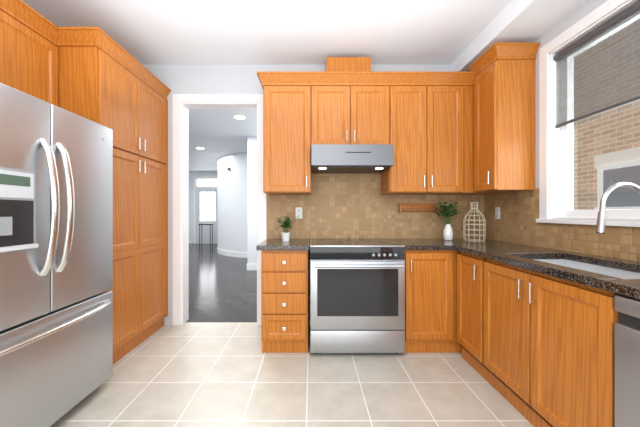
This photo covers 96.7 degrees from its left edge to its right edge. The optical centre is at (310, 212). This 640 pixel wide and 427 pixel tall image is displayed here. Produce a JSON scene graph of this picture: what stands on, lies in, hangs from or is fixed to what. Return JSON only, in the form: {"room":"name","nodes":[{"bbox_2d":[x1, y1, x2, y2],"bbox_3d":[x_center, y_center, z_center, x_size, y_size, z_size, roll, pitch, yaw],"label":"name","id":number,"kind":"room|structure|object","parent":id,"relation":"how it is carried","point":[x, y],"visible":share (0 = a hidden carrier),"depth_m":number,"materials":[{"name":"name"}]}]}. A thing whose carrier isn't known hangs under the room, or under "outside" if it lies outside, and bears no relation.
{"room":"kitchen","nodes":[
{"label":"kitchen","id":0,"kind":"room"},
{"bbox_2d":[0,0,59,106],"bbox_3d":[-1.943,-0.895,1.430,0.370,0.572,1.121,0,0,0],"label":"upper cabinet","id":1,"kind":"object","parent":0,"relation":"attached to","point":[29,55],"depth_m":1.78,"materials":[{"name":"brown wood"}]},
{"bbox_2d":[189,171,217,243],"bbox_3d":[-1.900,-0.180,10.713,7.680,2.700,0.155,0,0,0],"label":"wall","id":2,"kind":"structure","parent":0,"point":[192,174],"depth_m":10.65,"materials":[{"name":"white paint"}]},
{"bbox_2d":[193,177,217,243],"bbox_3d":[-3.680,-0.080,10.576,1.420,2.500,0.143,0,0,0],"label":"front door","id":3,"kind":"structure","parent":2,"relation":"in","point":[205,200],"depth_m":10.60,"materials":[{"name":"white"}]},
{"bbox_2d":[217,136,256,269],"bbox_3d":[-0.463,-0.180,6.902,4.805,2.700,7.625,0,0,0],"label":"wall","id":4,"kind":"structure","parent":0,"point":[237,209],"depth_m":7.37,"materials":[{"name":"white paint"}]},
{"bbox_2d":[22,0,511,170],"bbox_3d":[-1.900,-1.590,4.500,7.680,0.120,12.580,0,0,0],"label":"ceiling","id":5,"kind":"structure","parent":0,"point":[282,32],"depth_m":2.41,"materials":[{"name":"white paint"}]},
{"bbox_2d":[233,115,245,118],"bbox_3d":[-1.140,-1.521,4.550,0.199,0.014,0.199,0,0,-6],"label":"recessed light","id":6,"kind":"object","parent":5,"relation":"in","point":[239,116],"depth_m":4.53,"materials":[{"name":"white"}]},
{"bbox_2d":[50,243,533,426],"bbox_3d":[-1.900,1.230,4.500,7.680,0.120,12.580,0,0,0],"label":"floor","id":7,"kind":"structure","parent":0,"point":[208,374],"depth_m":1.94,"materials":[{"name":"tile"}]},
{"bbox_2d":[0,83,112,426],"bbox_3d":[-1.675,0.305,1.462,0.839,1.730,0.915,0,0,0],"label":"fridge","id":8,"kind":"object","parent":7,"relation":"on","point":[56,261],"visible":1,"depth_m":1.45,"materials":[{"name":"grey metal"}]},
{"bbox_2d":[60,40,167,363],"bbox_3d":[-1.804,-0.005,2.468,0.648,2.352,0.955,0,0,0],"label":"tall cabinet","id":9,"kind":"object","parent":7,"relation":"on","point":[98,75],"depth_m":2.35,"materials":[{"name":"brown wood"}]},
{"bbox_2d":[198,224,213,246],"bbox_3d":[-3.570,0.780,9.675,0.420,0.780,0.250,0,0,0],"label":"console","id":10,"kind":"object","parent":7,"relation":"on","point":[201,233],"visible":1,"depth_m":9.57,"materials":[{"name":"grey plastic"}]},
{"bbox_2d":[261,250,308,352],"bbox_3d":[-0.217,0.741,2.625,0.385,0.858,0.646,0,0,0],"label":"drawers","id":11,"kind":"object","parent":7,"relation":"on","point":[284,301],"visible":1,"depth_m":2.33,"materials":[{"name":"brown wood"}]},
{"bbox_2d":[256,238,309,249],"bbox_3d":[-0.228,0.290,2.625,0.433,0.040,0.627,0,0,0],"label":"countertop","id":12,"kind":"structure","parent":11,"relation":"on","point":[270,243],"depth_m":2.38,"materials":[{"name":"stone"}]},
{"bbox_2d":[277,216,298,240],"bbox_3d":[-0.216,0.149,2.664,0.223,0.239,0.211,0,0,0],"label":"plant","id":13,"kind":"object","parent":12,"relation":"on","point":[286,234],"visible":1,"depth_m":2.63,"materials":[{"name":"green plant"}]},
{"bbox_2d":[310,238,404,353],"bbox_3d":[0.375,0.717,2.578,0.768,0.905,0.712,0,0,0],"label":"range","id":14,"kind":"object","parent":7,"relation":"on","point":[357,295],"visible":1,"depth_m":2.29,"materials":[{"name":"silver metal"}]},
{"bbox_2d":[404,250,460,352],"bbox_3d":[1.280,0.741,2.622,1.031,0.858,0.653,0,0,0],"label":"base cabinet","id":15,"kind":"object","parent":7,"relation":"on","point":[430,301],"visible":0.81,"depth_m":2.34,"materials":[{"name":"brown wood"}]},
{"bbox_2d":[385,238,451,249],"bbox_3d":[0.954,0.290,2.623,0.383,0.040,0.630,0,0,0],"label":"countertop","id":16,"kind":"structure","parent":15,"relation":"on","point":[410,243],"depth_m":2.46,"materials":[{"name":"stone"}]},
{"bbox_2d":[457,252,620,426],"bbox_3d":[1.472,0.741,1.708,0.653,0.858,1.195,0,0,0],"label":"base cabinet","id":17,"kind":"object","parent":7,"relation":"on","point":[537,351],"visible":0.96,"depth_m":1.47,"materials":[{"name":"brown wood"}]},
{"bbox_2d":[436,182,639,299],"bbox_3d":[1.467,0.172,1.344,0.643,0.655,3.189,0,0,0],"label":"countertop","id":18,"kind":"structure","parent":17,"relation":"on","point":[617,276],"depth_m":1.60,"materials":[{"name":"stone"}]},
{"bbox_2d":[433,200,463,240],"bbox_3d":[1.291,0.071,2.717,0.295,0.397,0.321,0,0,0],"label":"potted plant","id":19,"kind":"object","parent":18,"relation":"on","point":[448,232],"visible":1,"depth_m":2.70,"materials":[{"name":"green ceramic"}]},
{"bbox_2d":[463,202,485,240],"bbox_3d":[1.555,0.086,2.710,0.186,0.365,0.186,0,0,0],"label":"wire lantern","id":20,"kind":"object","parent":18,"relation":"on","point":[474,224],"visible":1,"depth_m":2.68,"materials":[{"name":"beige metal"}]},
{"bbox_2d":[595,182,639,265],"bbox_3d":[1.609,0.057,1.435,0.285,0.426,0.103,0,0,0],"label":"faucet","id":21,"kind":"object","parent":18,"relation":"on","point":[601,218],"depth_m":1.45,"materials":[{"name":"silver metal"}]},
{"bbox_2d":[614,295,639,426],"bbox_3d":[1.474,0.743,0.805,0.608,0.854,0.592,0,0,0],"label":"dishwasher","id":22,"kind":"object","parent":7,"relation":"on","point":[627,370],"visible":0.88,"depth_m":1.05,"materials":[{"name":"grey metal"}]},
{"bbox_2d":[143,65,450,324],"bbox_3d":[-1.830,-0.180,3.020,7.540,2.700,0.140,0,0,0],"label":"wall","id":23,"kind":"structure","parent":0,"point":[209,79],"depth_m":2.95,"materials":[{"name":"white paint"}]},
{"bbox_2d":[172,94,266,325],"bbox_3d":[-0.945,-0.025,3.020,0.970,2.390,0.176,0,0,0],"label":"door frame","id":24,"kind":"structure","parent":23,"relation":"attached to","point":[182,104],"depth_m":2.93,"materials":[{"name":"white wood"}]},
{"bbox_2d":[267,173,482,238],"bbox_3d":[0.630,-0.060,2.945,2.280,0.740,0.010,0,0,0],"label":"backsplash","id":25,"kind":"structure","parent":23,"relation":"attached to","point":[345,205],"depth_m":2.94,"materials":[{"name":"tile"}]},
{"bbox_2d":[296,207,301,218],"bbox_3d":[-0.125,0.007,2.936,0.070,0.115,0.008,0,0,0],"label":"electrical outlet","id":26,"kind":"object","parent":25,"relation":"attached to","point":[299,211],"visible":0.98,"depth_m":2.93,"materials":[{"name":"white plastic"}]},
{"bbox_2d":[397,204,438,211],"bbox_3d":[1.105,-0.044,2.917,0.430,0.088,0.045,0,0,0],"label":"wooden wall shelf","id":27,"kind":"object","parent":25,"relation":"attached to","point":[414,206],"visible":0.88,"depth_m":2.92,"materials":[{"name":"brown wood"}]},
{"bbox_2d":[257,42,540,194],"bbox_3d":[0.653,-0.820,2.587,2.290,1.280,0.721,0,0,0],"label":"upper cabinet","id":28,"kind":"object","parent":23,"relation":"attached to","point":[472,132],"visible":0.96,"depth_m":2.60,"materials":[{"name":"brown wood"}]},
{"bbox_2d":[311,144,393,172],"bbox_3d":[0.360,-0.492,2.699,0.712,0.200,0.498,0,0,0],"label":"range hood","id":29,"kind":"object","parent":28,"relation":"attached to","point":[352,158],"visible":1,"depth_m":2.47,"materials":[{"name":"silver metal"}]},
{"bbox_2d":[451,0,586,71],"bbox_3d":[1.630,-1.460,0.650,0.360,0.160,4.600,0,0,0],"label":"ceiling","id":30,"kind":"structure","parent":0,"point":[523,20],"depth_m":2.12,"materials":[{"name":"white paint"}]},
{"bbox_2d":[534,0,628,220],"bbox_3d":[1.870,-0.180,0.650,0.140,2.700,4.880,0,0,0],"label":"wall","id":31,"kind":"structure","parent":0,"point":[583,10],"depth_m":2.13,"materials":[{"name":"white paint"}]},
{"bbox_2d":[483,188,639,261],"bbox_3d":[1.795,0.060,1.350,0.010,0.500,3.200,0,0,0],"label":"backsplash","id":32,"kind":"structure","parent":31,"relation":"attached to","point":[519,210],"depth_m":2.20,"materials":[{"name":"tile"}]},
{"bbox_2d":[495,207,499,218],"bbox_3d":[1.786,0.007,2.725,0.008,0.115,0.070,0,0,0],"label":"electrical outlet","id":33,"kind":"object","parent":32,"relation":"attached to","point":[497,212],"visible":1,"depth_m":2.72,"materials":[{"name":"white plastic"}]},
{"bbox_2d":[536,0,639,226],"bbox_3d":[1.853,-0.598,1.440,0.175,1.355,1.590,0,0,0],"label":"window","id":34,"kind":"structure","parent":31,"relation":"in","point":[556,175],"depth_m":2.08,"materials":[{"name":"white"}]},
{"bbox_2d":[554,1,639,127],"bbox_3d":[1.847,-0.906,1.440,0.056,0.553,1.388,0,0,0],"label":"window blind","id":35,"kind":"object","parent":34,"relation":"attached to","point":[616,21],"visible":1,"depth_m":1.80,"materials":[{"name":"fabric"}]},
{"label":"outside","id":36,"kind":"structure","parent":0,"visible":0},
{"bbox_2d":[574,19,639,209],"bbox_3d":[3.475,-2.830,1.450,3.050,10.000,21.000,0,0,0],"label":"neighbor house","id":37,"kind":"structure","parent":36,"point":[608,147],"depth_m":4.48,"materials":[{"name":"brown brick"}]}
]}

